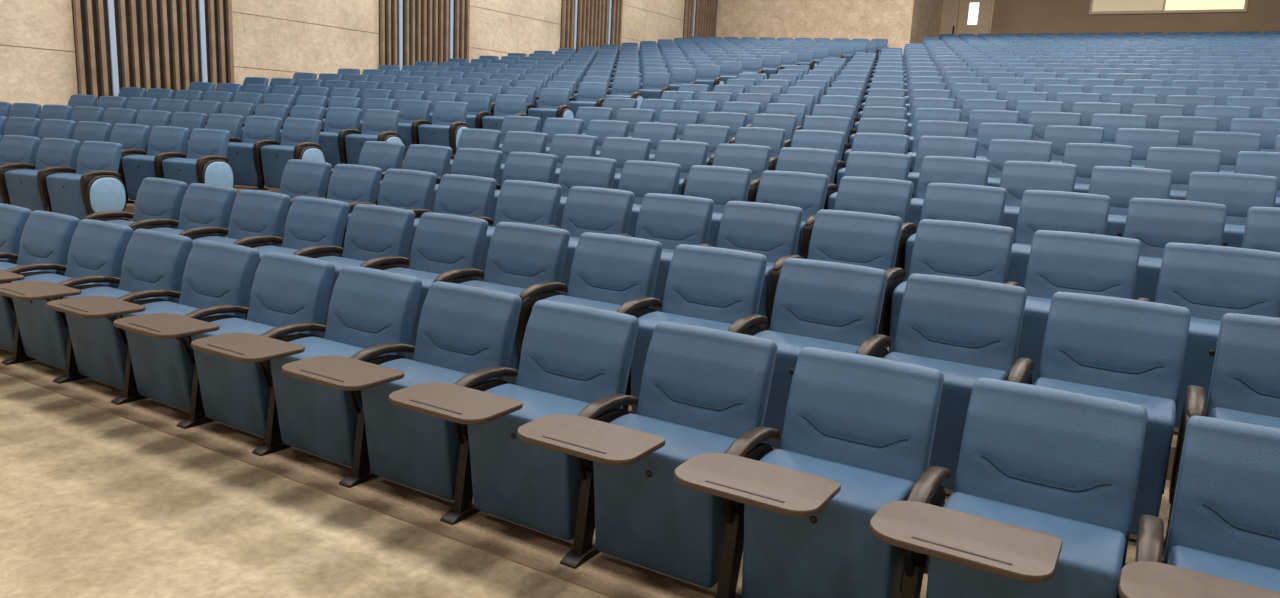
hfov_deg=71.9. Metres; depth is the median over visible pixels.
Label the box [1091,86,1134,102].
seat
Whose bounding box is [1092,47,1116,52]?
seat
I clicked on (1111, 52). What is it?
seat
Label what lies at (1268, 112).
seat
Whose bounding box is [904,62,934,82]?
seat
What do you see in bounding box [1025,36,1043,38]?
seat
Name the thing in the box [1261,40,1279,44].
seat
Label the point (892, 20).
wall
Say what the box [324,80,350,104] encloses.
seat
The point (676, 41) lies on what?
seat
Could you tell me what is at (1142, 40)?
seat
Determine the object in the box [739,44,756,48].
seat
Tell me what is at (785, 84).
seat
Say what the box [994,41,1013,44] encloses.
seat
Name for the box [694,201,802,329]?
seat
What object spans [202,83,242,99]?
seat
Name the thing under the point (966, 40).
seat
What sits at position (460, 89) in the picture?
seat
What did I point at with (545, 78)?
seat
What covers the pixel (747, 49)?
seat
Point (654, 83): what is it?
seat
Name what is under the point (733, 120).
seat
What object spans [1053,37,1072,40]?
seat
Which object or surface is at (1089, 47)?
seat
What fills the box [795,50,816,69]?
seat
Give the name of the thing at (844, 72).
seat
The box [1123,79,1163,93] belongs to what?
seat
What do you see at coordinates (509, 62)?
seat
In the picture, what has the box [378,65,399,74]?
seat
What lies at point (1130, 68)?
seat
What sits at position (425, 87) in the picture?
seat
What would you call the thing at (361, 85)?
seat
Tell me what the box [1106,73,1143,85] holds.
seat
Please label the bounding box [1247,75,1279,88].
seat
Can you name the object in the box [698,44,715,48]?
seat
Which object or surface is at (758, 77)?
seat
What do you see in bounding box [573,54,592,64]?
seat
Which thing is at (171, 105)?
seat
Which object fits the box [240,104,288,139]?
seat
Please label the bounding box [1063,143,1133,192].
seat
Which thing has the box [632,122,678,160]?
seat
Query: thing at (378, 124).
seat
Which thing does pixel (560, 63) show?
seat
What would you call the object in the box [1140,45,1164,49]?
seat
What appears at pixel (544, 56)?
seat
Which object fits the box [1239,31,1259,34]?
seat
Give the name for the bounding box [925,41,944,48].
seat
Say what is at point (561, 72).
seat
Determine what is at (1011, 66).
seat
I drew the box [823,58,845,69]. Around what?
seat
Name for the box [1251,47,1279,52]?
seat
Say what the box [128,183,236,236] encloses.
seat
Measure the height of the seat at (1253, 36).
0.811 m
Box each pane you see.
[1092,0,1163,11]
[1165,0,1244,9]
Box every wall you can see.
[0,0,684,108]
[716,0,916,53]
[912,0,942,42]
[991,0,1279,34]
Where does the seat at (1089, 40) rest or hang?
on the tiers
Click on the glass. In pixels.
(974, 7)
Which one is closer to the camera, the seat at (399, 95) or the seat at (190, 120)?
the seat at (190, 120)
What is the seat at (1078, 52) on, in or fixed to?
on the tiers
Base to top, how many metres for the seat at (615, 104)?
0.811 m
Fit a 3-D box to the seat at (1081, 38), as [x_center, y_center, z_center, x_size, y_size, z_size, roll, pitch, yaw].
[11.468,-6.394,22.921,0.551,0.811,0.500,9,13,30]
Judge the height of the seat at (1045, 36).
0.811 m
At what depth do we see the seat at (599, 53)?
20.68 m
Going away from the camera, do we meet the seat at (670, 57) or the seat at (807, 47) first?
the seat at (670, 57)
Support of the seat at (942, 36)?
on the tiers
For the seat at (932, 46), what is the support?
on the tiers
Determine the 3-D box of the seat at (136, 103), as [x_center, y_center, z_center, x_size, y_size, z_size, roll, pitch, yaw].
[-6.884,-2.312,11.901,0.551,0.811,0.500,7,12,20]
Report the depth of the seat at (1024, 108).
9.58 m
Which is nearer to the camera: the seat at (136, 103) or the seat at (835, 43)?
the seat at (136, 103)
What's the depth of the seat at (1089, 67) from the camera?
14.40 m
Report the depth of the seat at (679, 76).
16.09 m
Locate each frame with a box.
[956,0,994,33]
[1089,0,1247,14]
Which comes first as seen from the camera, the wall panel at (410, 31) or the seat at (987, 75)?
the seat at (987, 75)
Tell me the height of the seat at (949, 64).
0.811 m
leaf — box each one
[939,0,959,35]
[956,0,991,36]
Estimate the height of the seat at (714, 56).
0.811 m
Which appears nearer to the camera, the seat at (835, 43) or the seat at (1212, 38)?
the seat at (1212, 38)
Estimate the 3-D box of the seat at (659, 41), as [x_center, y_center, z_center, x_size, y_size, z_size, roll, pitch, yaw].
[0.632,-6.906,25.021,0.551,0.811,0.500,7,12,20]
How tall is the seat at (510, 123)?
0.811 m
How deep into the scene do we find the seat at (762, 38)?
26.94 m
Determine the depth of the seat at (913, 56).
17.67 m
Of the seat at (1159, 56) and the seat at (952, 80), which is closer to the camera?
the seat at (952, 80)
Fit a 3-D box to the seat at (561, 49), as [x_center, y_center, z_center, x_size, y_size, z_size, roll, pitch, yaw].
[-1.949,-5.844,22.000,0.551,0.811,0.500,7,12,20]
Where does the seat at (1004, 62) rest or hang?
on the tiers
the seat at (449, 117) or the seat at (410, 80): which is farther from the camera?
the seat at (410, 80)
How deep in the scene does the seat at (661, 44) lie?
24.11 m
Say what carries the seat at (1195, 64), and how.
on the tiers
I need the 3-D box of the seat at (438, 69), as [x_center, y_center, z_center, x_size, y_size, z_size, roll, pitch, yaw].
[-3.995,-4.026,16.795,0.551,0.811,0.500,7,12,20]
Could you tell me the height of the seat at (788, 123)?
0.811 m
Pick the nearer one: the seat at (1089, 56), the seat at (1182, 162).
the seat at (1182, 162)
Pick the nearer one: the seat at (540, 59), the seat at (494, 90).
the seat at (494, 90)
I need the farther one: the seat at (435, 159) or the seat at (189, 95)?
the seat at (189, 95)
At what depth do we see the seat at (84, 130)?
9.69 m
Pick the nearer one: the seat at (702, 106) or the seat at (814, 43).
the seat at (702, 106)
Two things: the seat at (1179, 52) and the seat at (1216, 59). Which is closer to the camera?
the seat at (1216, 59)
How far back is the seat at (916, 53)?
18.63 m
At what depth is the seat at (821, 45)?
23.54 m
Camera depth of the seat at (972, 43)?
22.51 m
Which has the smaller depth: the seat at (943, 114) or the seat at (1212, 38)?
the seat at (943, 114)
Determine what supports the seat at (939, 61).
on the tiers
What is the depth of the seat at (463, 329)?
3.55 m
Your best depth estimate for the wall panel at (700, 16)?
28.83 m
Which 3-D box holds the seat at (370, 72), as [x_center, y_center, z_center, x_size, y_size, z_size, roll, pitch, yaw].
[-5.032,-3.809,16.184,0.551,0.811,0.500,7,12,20]
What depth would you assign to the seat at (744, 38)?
27.13 m
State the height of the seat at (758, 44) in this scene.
0.811 m
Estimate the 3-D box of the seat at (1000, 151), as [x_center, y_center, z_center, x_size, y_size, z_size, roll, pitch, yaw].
[2.881,-0.847,6.959,0.551,0.811,0.500,9,13,30]
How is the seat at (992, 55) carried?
on the tiers
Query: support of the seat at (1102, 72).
on the tiers
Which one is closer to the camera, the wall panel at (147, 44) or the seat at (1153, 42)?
the wall panel at (147, 44)
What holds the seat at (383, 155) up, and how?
on the tiers
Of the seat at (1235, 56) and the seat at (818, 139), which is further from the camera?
the seat at (1235, 56)
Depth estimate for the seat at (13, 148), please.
8.74 m
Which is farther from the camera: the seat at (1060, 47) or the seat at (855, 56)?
the seat at (1060, 47)
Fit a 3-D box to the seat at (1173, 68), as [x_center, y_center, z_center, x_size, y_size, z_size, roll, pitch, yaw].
[8.234,-3.263,13.771,0.551,0.811,0.500,9,13,30]
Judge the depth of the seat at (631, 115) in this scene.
9.88 m
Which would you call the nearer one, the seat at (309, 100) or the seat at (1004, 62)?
the seat at (309, 100)
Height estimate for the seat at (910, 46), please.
0.811 m
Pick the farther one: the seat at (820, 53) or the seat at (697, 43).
the seat at (697, 43)
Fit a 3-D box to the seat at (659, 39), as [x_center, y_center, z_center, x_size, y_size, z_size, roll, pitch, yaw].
[0.625,-7.252,26.017,0.551,0.811,0.500,7,12,20]
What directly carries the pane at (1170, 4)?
attached to the wall at (1014, 17)
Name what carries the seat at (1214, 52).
on the tiers
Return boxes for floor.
[0,372,609,597]
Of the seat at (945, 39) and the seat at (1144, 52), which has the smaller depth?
the seat at (1144, 52)
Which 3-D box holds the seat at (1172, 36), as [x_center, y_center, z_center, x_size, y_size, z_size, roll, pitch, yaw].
[13.659,-6.399,22.747,0.551,0.811,0.500,9,13,30]
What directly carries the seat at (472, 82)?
on the tiers
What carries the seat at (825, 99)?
on the tiers
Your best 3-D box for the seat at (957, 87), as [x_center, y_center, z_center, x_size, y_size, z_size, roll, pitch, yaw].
[4.258,-2.453,11.674,0.551,0.811,0.500,9,13,30]
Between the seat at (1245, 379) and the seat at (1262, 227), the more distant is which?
the seat at (1262, 227)
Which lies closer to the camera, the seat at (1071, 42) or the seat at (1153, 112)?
the seat at (1153, 112)
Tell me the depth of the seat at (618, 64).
17.49 m
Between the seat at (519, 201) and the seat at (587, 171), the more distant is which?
the seat at (587, 171)
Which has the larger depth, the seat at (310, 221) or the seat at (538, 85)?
the seat at (538, 85)
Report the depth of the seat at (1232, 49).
17.41 m
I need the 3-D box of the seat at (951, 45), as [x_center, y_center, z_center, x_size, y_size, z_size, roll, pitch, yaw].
[7.768,-5.905,21.768,0.551,0.811,0.500,9,13,30]
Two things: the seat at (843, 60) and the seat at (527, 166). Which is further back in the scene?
the seat at (843, 60)
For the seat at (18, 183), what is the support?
on the tiers
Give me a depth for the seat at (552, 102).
12.83 m
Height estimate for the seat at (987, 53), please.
0.811 m
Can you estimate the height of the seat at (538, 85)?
0.811 m
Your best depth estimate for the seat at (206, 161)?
8.95 m
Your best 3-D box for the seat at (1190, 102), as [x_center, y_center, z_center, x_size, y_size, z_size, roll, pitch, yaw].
[5.899,-1.815,9.614,0.551,0.811,0.500,9,13,30]
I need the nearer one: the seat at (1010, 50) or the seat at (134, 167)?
the seat at (134, 167)
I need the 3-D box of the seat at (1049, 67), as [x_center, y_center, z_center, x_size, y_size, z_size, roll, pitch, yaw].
[6.797,-3.500,14.608,0.551,0.811,0.500,9,13,30]
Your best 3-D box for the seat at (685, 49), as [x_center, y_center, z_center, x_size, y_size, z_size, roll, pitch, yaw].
[1.175,-5.804,21.840,0.551,0.811,0.500,7,12,20]
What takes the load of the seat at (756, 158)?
on the tiers
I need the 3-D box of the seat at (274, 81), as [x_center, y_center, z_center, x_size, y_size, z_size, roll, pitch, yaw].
[-6.062,-3.246,14.577,0.551,0.811,0.500,7,12,20]
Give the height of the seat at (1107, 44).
0.811 m
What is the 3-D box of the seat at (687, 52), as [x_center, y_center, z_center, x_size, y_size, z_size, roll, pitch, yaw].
[1.182,-5.458,20.843,0.551,0.811,0.500,7,12,20]
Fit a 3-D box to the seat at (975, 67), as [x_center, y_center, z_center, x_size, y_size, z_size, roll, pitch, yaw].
[5.839,-3.658,15.167,0.551,0.811,0.500,9,13,30]
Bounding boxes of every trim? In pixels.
[0,44,74,51]
[0,368,629,597]
[232,11,378,33]
[234,66,303,72]
[470,5,560,24]
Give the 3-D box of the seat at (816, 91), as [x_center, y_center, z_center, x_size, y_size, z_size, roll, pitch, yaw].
[2.067,-2.448,11.848,0.551,0.811,0.500,9,13,30]
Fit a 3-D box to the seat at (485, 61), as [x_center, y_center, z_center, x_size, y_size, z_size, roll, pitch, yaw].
[-3.487,-4.653,18.594,0.551,0.811,0.500,7,12,20]
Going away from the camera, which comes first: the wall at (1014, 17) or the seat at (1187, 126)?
the seat at (1187, 126)
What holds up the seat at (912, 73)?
on the tiers
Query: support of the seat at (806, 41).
on the tiers
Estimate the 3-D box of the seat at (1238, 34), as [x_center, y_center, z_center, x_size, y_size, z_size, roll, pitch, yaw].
[15.371,-6.483,22.852,0.551,0.811,0.500,9,13,30]
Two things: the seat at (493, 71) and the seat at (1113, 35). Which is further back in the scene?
the seat at (1113, 35)
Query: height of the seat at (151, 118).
0.811 m
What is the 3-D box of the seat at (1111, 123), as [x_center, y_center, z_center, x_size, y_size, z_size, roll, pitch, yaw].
[4.390,-1.331,8.287,0.551,0.811,0.500,9,13,30]
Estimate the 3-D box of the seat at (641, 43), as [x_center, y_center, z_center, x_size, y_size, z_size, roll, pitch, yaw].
[0.117,-6.624,24.218,0.551,0.811,0.500,7,12,20]
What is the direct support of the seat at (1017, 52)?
on the tiers
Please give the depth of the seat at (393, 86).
13.86 m
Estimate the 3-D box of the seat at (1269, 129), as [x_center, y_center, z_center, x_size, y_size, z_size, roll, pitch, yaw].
[5.348,-1.173,7.728,0.551,0.811,0.500,9,13,30]
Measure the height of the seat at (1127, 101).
0.811 m
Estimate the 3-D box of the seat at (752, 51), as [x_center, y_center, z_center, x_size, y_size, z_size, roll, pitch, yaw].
[2.740,-5.611,21.261,0.551,0.811,0.500,7,12,20]
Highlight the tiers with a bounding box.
[0,160,1178,597]
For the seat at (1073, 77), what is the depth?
12.79 m
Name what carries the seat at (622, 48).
on the tiers
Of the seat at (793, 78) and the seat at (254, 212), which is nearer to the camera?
the seat at (254, 212)
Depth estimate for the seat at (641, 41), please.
25.29 m
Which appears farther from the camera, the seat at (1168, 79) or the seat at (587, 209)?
the seat at (1168, 79)
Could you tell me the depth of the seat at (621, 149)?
7.71 m
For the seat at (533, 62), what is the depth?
18.25 m
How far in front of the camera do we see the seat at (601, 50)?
21.68 m
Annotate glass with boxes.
[967,3,978,24]
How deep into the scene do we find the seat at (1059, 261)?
4.18 m
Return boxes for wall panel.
[72,0,234,101]
[379,0,469,69]
[560,0,622,51]
[683,0,718,37]
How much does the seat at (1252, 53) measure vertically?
0.811 m
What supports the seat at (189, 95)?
on the tiers
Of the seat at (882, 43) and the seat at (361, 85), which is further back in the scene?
the seat at (882, 43)
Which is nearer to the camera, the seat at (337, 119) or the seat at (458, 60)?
the seat at (337, 119)
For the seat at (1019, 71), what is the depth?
14.02 m
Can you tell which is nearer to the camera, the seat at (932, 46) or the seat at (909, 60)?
the seat at (909, 60)
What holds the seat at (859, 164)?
on the tiers
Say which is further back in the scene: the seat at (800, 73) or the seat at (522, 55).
the seat at (522, 55)
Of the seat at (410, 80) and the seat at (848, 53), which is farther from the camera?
the seat at (848, 53)
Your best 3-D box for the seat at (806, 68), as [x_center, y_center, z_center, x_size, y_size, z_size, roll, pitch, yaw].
[2.675,-3.814,15.909,0.587,0.811,0.500,9,13,30]
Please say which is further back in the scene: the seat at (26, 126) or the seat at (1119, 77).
the seat at (1119, 77)
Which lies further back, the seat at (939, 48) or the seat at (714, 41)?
the seat at (714, 41)
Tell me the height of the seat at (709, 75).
0.811 m
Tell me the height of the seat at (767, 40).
0.811 m
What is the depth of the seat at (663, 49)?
22.12 m
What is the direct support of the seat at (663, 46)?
on the tiers
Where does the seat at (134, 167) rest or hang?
on the tiers
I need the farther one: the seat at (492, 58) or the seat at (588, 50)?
the seat at (588, 50)
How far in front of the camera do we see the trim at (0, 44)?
12.53 m
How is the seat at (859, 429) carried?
on the tiers
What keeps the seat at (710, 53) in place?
on the tiers
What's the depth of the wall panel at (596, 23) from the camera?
23.66 m
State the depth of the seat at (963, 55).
18.07 m
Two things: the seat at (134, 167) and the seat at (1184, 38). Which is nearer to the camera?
the seat at (134, 167)
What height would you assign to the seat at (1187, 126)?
0.811 m
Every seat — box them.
[0,102,11,120]
[0,116,7,137]
[0,135,40,203]
[0,138,80,210]
[0,203,31,263]
[0,210,79,350]
[0,219,132,368]
[0,229,192,388]
[3,117,40,136]
[8,103,41,118]
[35,119,75,164]
[37,141,126,220]
[39,104,72,122]
[46,239,259,411]
[67,94,97,110]
[70,106,103,127]
[73,121,111,167]
[76,123,149,166]
[82,177,187,228]
[96,96,126,112]
[102,97,157,119]
[102,108,136,129]
[109,110,171,140]
[113,252,334,436]
[118,87,146,102]
[118,126,188,202]
[126,88,173,104]
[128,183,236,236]
[135,99,188,122]
[146,112,206,150]
[154,128,233,188]
[156,90,202,108]
[169,100,220,125]
[173,82,214,98]
[178,189,290,248]
[185,114,243,154]
[187,91,232,111]
[191,265,421,465]
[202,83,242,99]
[205,102,254,128]
[219,92,262,113]
[226,116,281,186]
[231,84,270,101]
[233,196,349,319]
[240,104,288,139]
[242,77,268,91]
[253,94,294,115]
[253,118,324,189]
[261,159,331,246]
[262,85,299,103]
[269,78,294,93]
[278,105,324,142]
[282,281,521,499]
[285,164,381,256]
[287,95,326,117]
[292,72,316,85]
[293,86,329,105]
[293,204,414,337]
[296,79,322,95]
[318,73,342,86]
[318,107,361,168]
[322,96,360,129]
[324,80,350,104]
[324,88,359,115]
[325,141,404,198]
[337,68,359,79]
[338,109,403,164]
[341,169,436,248]
[344,74,368,87]
[352,81,379,98]
[359,98,395,131]
[359,212,487,359]
[360,89,391,109]
[362,69,385,80]
[371,75,395,88]
[375,144,452,204]
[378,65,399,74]
[381,82,408,98]
[387,70,410,81]
[388,300,638,539]
[393,90,423,109]
[397,100,431,159]
[398,76,423,89]
[402,65,423,75]
[404,174,496,268]
[411,83,439,99]
[411,101,468,155]
[413,71,437,82]
[414,61,435,70]
[426,66,448,76]
[426,77,452,91]
[426,91,457,123]
[430,148,502,211]
[433,222,569,384]
[438,62,458,71]
[439,72,463,83]
[442,84,470,101]
[448,58,468,66]
[448,128,501,173]
[451,67,474,77]
[455,78,481,92]
[458,85,502,101]
[460,93,492,128]
[461,63,483,71]
[466,72,491,84]
[471,59,491,67]
[473,180,561,280]
[476,94,527,130]
[477,68,500,78]
[479,56,498,62]
[485,79,511,93]
[486,63,507,72]
[489,152,557,225]
[490,87,536,113]
[494,59,514,67]
[494,73,519,86]
[496,131,547,189]
[498,116,540,150]
[501,56,520,63]
[503,68,526,79]
[508,53,526,59]
[511,64,532,73]
[515,80,542,95]
[516,232,662,353]
[517,60,538,68]
[517,321,777,587]
[523,57,543,64]
[523,74,548,87]
[526,88,573,132]
[529,53,547,60]
[530,69,554,80]
[534,51,551,56]
[534,81,574,106]
[536,65,558,74]
[541,61,562,69]
[541,186,634,295]
[542,118,583,153]
[546,57,566,65]
[549,134,597,183]
[551,54,569,61]
[552,75,578,89]
[555,51,572,57]
[555,156,616,228]
[557,70,582,83]
[558,48,575,54]
[562,65,585,77]
[566,61,587,73]
[568,82,607,118]
[570,58,590,68]
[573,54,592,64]
[573,76,609,99]
[575,107,612,134]
[576,51,594,61]
[577,71,610,90]
[578,49,596,58]
[581,46,597,54]
[581,66,612,81]
[584,62,613,75]
[586,120,629,156]
[587,58,614,70]
[590,55,615,65]
[597,44,618,53]
[597,52,616,61]
[599,49,616,57]
[599,137,651,188]
[601,47,617,52]
[602,98,637,119]
[606,77,642,108]
[608,72,640,93]
[610,67,639,86]
[611,63,639,80]
[612,59,639,75]
[613,55,638,70]
[614,193,714,311]
[615,50,638,62]
[615,52,638,66]
[615,108,655,137]
[616,47,638,59]
[617,45,637,57]
[617,244,766,413]
[618,43,637,53]
[618,160,681,236]
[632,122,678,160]
[639,41,655,49]
[639,43,656,54]
[639,45,657,58]
[639,47,658,59]
[639,50,659,63]
[639,72,671,98]
[640,53,661,68]
[640,56,662,72]
[640,59,664,76]
[640,63,666,82]
[640,67,667,88]
[640,99,676,121]
[654,140,708,194]
[657,39,672,45]
[658,41,674,47]
[658,110,699,139]
[659,43,675,49]
[660,45,677,52]
[661,48,679,55]
[661,91,694,109]
[662,50,681,59]
[664,53,684,63]
[665,56,687,67]
[667,60,689,72]
[669,64,693,80]
[669,68,697,90]
[674,38,688,41]
[674,347,943,597]
[675,40,690,45]
[677,41,692,47]
[678,84,709,99]
[679,43,695,49]
[680,46,698,52]
[680,100,717,124]
[680,112,747,143]
[681,124,730,164]
[682,48,701,53]
[683,144,770,194]
[684,165,751,246]
[685,51,704,57]
[687,54,707,60]
[690,57,711,64]
[691,38,706,41]
[693,40,709,43]
[693,61,716,68]
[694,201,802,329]
[696,42,712,45]
[696,65,723,91]
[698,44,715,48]
[698,92,732,111]
[701,46,719,50]
[702,102,761,125]
[704,49,722,53]
[708,51,727,56]
[708,127,785,165]
[709,38,724,41]
[711,54,732,60]
[712,40,727,43]
[713,85,744,101]
[715,42,731,45]
[716,57,737,64]
[719,44,735,48]
[720,61,743,84]
[722,46,740,51]
[724,37,738,39]
[726,49,745,54]
[726,79,755,92]
[728,258,887,448]
[729,114,797,143]
[731,40,746,43]
[731,52,750,57]
[735,42,751,46]
[736,55,756,61]
[736,93,772,113]
[737,73,765,85]
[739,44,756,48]
[741,37,756,40]
[741,58,766,78]
[744,47,761,51]
[745,39,760,42]
[746,103,806,126]
[747,147,838,201]
[749,49,767,54]
[749,86,782,102]
[750,41,765,44]
[754,52,774,57]
[755,43,771,46]
[756,170,828,256]
[759,37,773,40]
[759,79,790,93]
[760,45,777,49]
[761,55,782,78]
[762,94,814,114]
[764,39,779,42]
[765,47,783,51]
[768,130,845,170]
[769,41,785,44]
[769,74,797,86]
[769,209,902,322]
[772,50,790,54]
[775,43,791,46]
[777,69,804,79]
[778,53,799,68]
[781,45,798,49]
[783,39,798,42]
[784,65,809,74]
[784,116,850,146]
[787,48,805,52]
[787,86,821,104]
[789,41,804,44]
[795,43,812,47]
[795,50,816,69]
[795,80,826,96]
[796,38,810,40]
[796,105,855,129]
[802,40,817,42]
[802,45,820,49]
[802,74,831,89]
[802,176,913,258]
[806,95,859,115]
[808,70,835,83]
[809,41,825,45]
[810,48,828,64]
[813,87,862,108]
[814,38,829,41]
[814,65,839,78]
[816,44,833,47]
[819,62,843,73]
[819,81,864,103]
[821,40,837,43]
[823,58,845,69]
[824,46,843,57]
[824,151,910,209]
[825,75,867,94]
[829,42,845,45]
[830,70,869,87]
[833,38,848,41]
[833,133,909,185]
[835,66,870,80]
[837,44,854,62]
[839,62,872,74]
[841,40,857,43]
[841,118,907,162]
[846,52,876,65]
[847,106,906,144]
[849,42,867,52]
[850,58,873,70]
[852,55,875,66]
[852,96,906,130]
[856,88,905,118]
[857,273,1026,489]
[860,81,904,107]
[861,40,879,57]
[863,76,904,99]
[865,70,903,91]
[868,66,903,85]
[869,62,902,80]
[869,378,1147,597]
[871,58,902,76]
[872,39,888,53]
[873,55,902,71]
[874,52,902,67]
[875,50,901,63]
[876,48,901,60]
[878,219,1013,352]
[895,183,1006,281]
[902,43,923,56]
[903,45,924,59]
[903,47,926,62]
[903,50,927,65]
[903,52,928,69]
[903,55,930,73]
[904,59,932,76]
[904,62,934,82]
[904,66,936,88]
[905,71,939,95]
[905,76,942,103]
[905,82,946,112]
[906,89,950,122]
[906,98,955,135]
[906,108,961,151]
[907,120,968,171]
[907,156,990,233]
[908,136,978,197]
[922,37,939,43]
[924,40,942,45]
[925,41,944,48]
[927,43,946,50]
[928,45,948,52]
[929,47,950,55]
[931,50,953,58]
[933,53,956,62]
[934,55,959,66]
[936,59,963,70]
[939,62,967,76]
[940,35,956,39]
[941,67,971,82]
[944,38,961,42]
[944,71,977,89]
[946,40,963,45]
[947,77,982,98]
[948,41,966,47]
[950,43,969,49]
[951,83,989,104]
[952,45,973,52]
[955,47,976,53]
[955,90,998,110]
[957,50,980,57]
[960,35,976,38]
[960,53,984,59]
[960,99,1007,121]
[962,36,979,40]
[964,56,989,63]
[965,38,982,41]
[967,110,1019,137]
[968,59,995,66]
[970,41,989,45]
[972,63,1001,71]
[973,43,993,47]
[976,123,1034,158]
[977,45,998,49]
[977,67,1008,77]
[981,47,1003,52]
[983,36,1000,39]
[983,72,1016,83]
[985,50,1008,55]
[986,38,1004,41]
[986,139,1052,186]
[989,77,1025,90]
[990,39,1008,42]
[990,53,1014,58]
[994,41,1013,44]
[995,56,1020,62]
[996,84,1035,99]
[998,43,1018,47]
[999,161,1076,242]
[1000,59,1028,66]
[1003,45,1024,49]
[1004,36,1021,39]
[1004,230,1140,384]
[1005,91,1048,110]
[1006,190,1110,286]
[1007,63,1036,71]
[1007,292,1190,534]
[1008,38,1026,40]
[1008,47,1030,52]
[1013,39,1031,42]
[1013,50,1037,55]
[1014,67,1045,77]
[1015,101,1063,123]
[1016,33,1032,35]
[1018,41,1037,44]
[1019,53,1044,58]
[1022,72,1056,83]
[1023,43,1043,47]
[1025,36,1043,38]
[1026,56,1052,62]
[1028,112,1081,140]
[1029,45,1050,49]
[1032,78,1069,91]
[1034,59,1062,67]
[1035,47,1058,52]
[1036,33,1052,35]
[1036,39,1055,42]
[1042,34,1058,37]
[1042,41,1062,44]
[1042,50,1066,55]
[1042,63,1073,72]
[1043,85,1083,100]
[1043,125,1104,162]
[1047,36,1065,38]
[1048,43,1069,47]
[1050,53,1075,58]
[1052,68,1085,77]
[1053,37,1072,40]
[1055,45,1077,49]
[1056,93,1100,112]
[1057,33,1073,35]
[1058,56,1086,62]
[1060,39,1079,42]
[1063,34,1080,36]
[1063,47,1086,52]
[1063,73,1099,84]
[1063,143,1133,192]
[1067,41,1087,44]
[1068,59,1097,67]
[1070,36,1087,38]
[1071,102,1121,126]
[1072,50,1096,55]
[1074,43,1096,46]
[1076,37,1095,40]
[1076,79,1115,92]
[1079,63,1111,72]
[1081,53,1108,59]
[1083,45,1105,49]
[1084,39,1104,42]
[1085,34,1102,36]
[1088,166,1172,236]
[1090,114,1147,143]
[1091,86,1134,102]
[1092,41,1113,44]
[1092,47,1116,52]
[1092,56,1120,63]
[1092,68,1126,78]
[1100,37,1120,40]
[1101,43,1123,46]
[1102,50,1128,55]
[1104,60,1134,67]
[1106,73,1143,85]
[1107,34,1125,36]
[1109,39,1129,42]
[1109,94,1156,113]
[1111,45,1134,49]
[1114,53,1141,59]
[1114,128,1179,167]
[1116,35,1135,38]
[1118,41,1140,44]
[1118,64,1150,72]
[1118,416,1279,597]
[1122,32,1139,34]
[1122,47,1147,52]
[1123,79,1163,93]
[1123,198,1226,301]
[1125,37,1145,40]
[1127,56,1156,63]
[1129,43,1151,46]
[1130,34,1149,36]
[1131,104,1184,128]
[1133,68,1168,79]
[1134,50,1160,55]
[1135,39,1155,42]
[1137,242,1279,426]
[1140,35,1159,38]
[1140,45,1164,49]
[1141,60,1172,68]
[1143,87,1187,103]
[1144,32,1162,34]
[1145,41,1167,44]
[1145,147,1221,199]
[1148,53,1176,59]
[1150,37,1170,40]
[1151,74,1189,86]
[1153,47,1178,52]
[1157,43,1180,46]
[1157,64,1191,73]
[1158,116,1218,147]
[1161,39,1182,42]
[1161,313,1279,561]
[1163,56,1193,63]
[1164,35,1184,38]
[1166,95,1216,115]
[1167,32,1185,34]
[1167,50,1194,55]
[1170,45,1195,49]
[1172,80,1214,94]
[1173,40,1196,44]
[1175,37,1196,39]
[1176,69,1213,79]
[1178,33,1197,36]
[1180,60,1212,68]
[1182,53,1211,59]
[1185,47,1211,52]
[1186,42,1210,46]
[1186,172,1277,247]
[1188,38,1210,41]
[1189,35,1210,37]
[1191,32,1209,34]
[1191,131,1261,172]
[1194,105,1250,131]
[1196,88,1243,105]
[1198,74,1238,87]
[1199,64,1234,73]
[1200,56,1231,63]
[1201,45,1226,49]
[1201,50,1229,55]
[1202,33,1222,36]
[1202,37,1223,39]
[1202,40,1225,44]
[1215,35,1236,37]
[1216,38,1238,41]
[1216,42,1241,46]
[1217,47,1244,52]
[1218,53,1248,59]
[1220,60,1253,68]
[1221,69,1260,80]
[1223,81,1268,96]
[1226,96,1278,118]
[1227,33,1248,35]
[1229,36,1251,39]
[1229,118,1279,151]
[1231,40,1255,44]
[1233,45,1259,49]
[1234,151,1279,206]
[1235,50,1264,56]
[1238,57,1271,64]
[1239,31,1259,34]
[1242,35,1263,37]
[1242,65,1279,74]
[1242,207,1279,317]
[1244,38,1267,41]
[1247,42,1273,46]
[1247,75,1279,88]
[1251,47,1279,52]
[1253,33,1274,35]
[1253,89,1279,106]
[1256,53,1279,60]
[1257,36,1279,39]
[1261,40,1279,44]
[1261,61,1279,65]
[1261,107,1279,118]
[1264,31,1279,33]
[1266,45,1279,47]
[1268,70,1279,74]
[1274,135,1279,151]
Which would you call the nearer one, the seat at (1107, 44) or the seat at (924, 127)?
the seat at (924, 127)
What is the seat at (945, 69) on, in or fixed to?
on the tiers
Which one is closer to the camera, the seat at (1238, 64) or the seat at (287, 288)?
the seat at (287, 288)
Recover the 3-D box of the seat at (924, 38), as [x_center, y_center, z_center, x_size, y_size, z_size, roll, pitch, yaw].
[8.375,-7.271,25.828,0.587,0.811,0.500,9,13,30]
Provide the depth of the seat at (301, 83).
14.45 m
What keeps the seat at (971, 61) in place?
on the tiers
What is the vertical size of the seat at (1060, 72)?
0.811 m
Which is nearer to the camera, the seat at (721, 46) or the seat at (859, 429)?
the seat at (859, 429)
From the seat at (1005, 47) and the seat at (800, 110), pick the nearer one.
the seat at (800, 110)
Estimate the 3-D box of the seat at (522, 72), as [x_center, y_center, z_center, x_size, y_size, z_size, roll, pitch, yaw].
[-2.430,-3.833,16.216,0.551,0.811,0.500,7,12,20]
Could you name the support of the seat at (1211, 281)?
on the tiers
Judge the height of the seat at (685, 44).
0.811 m

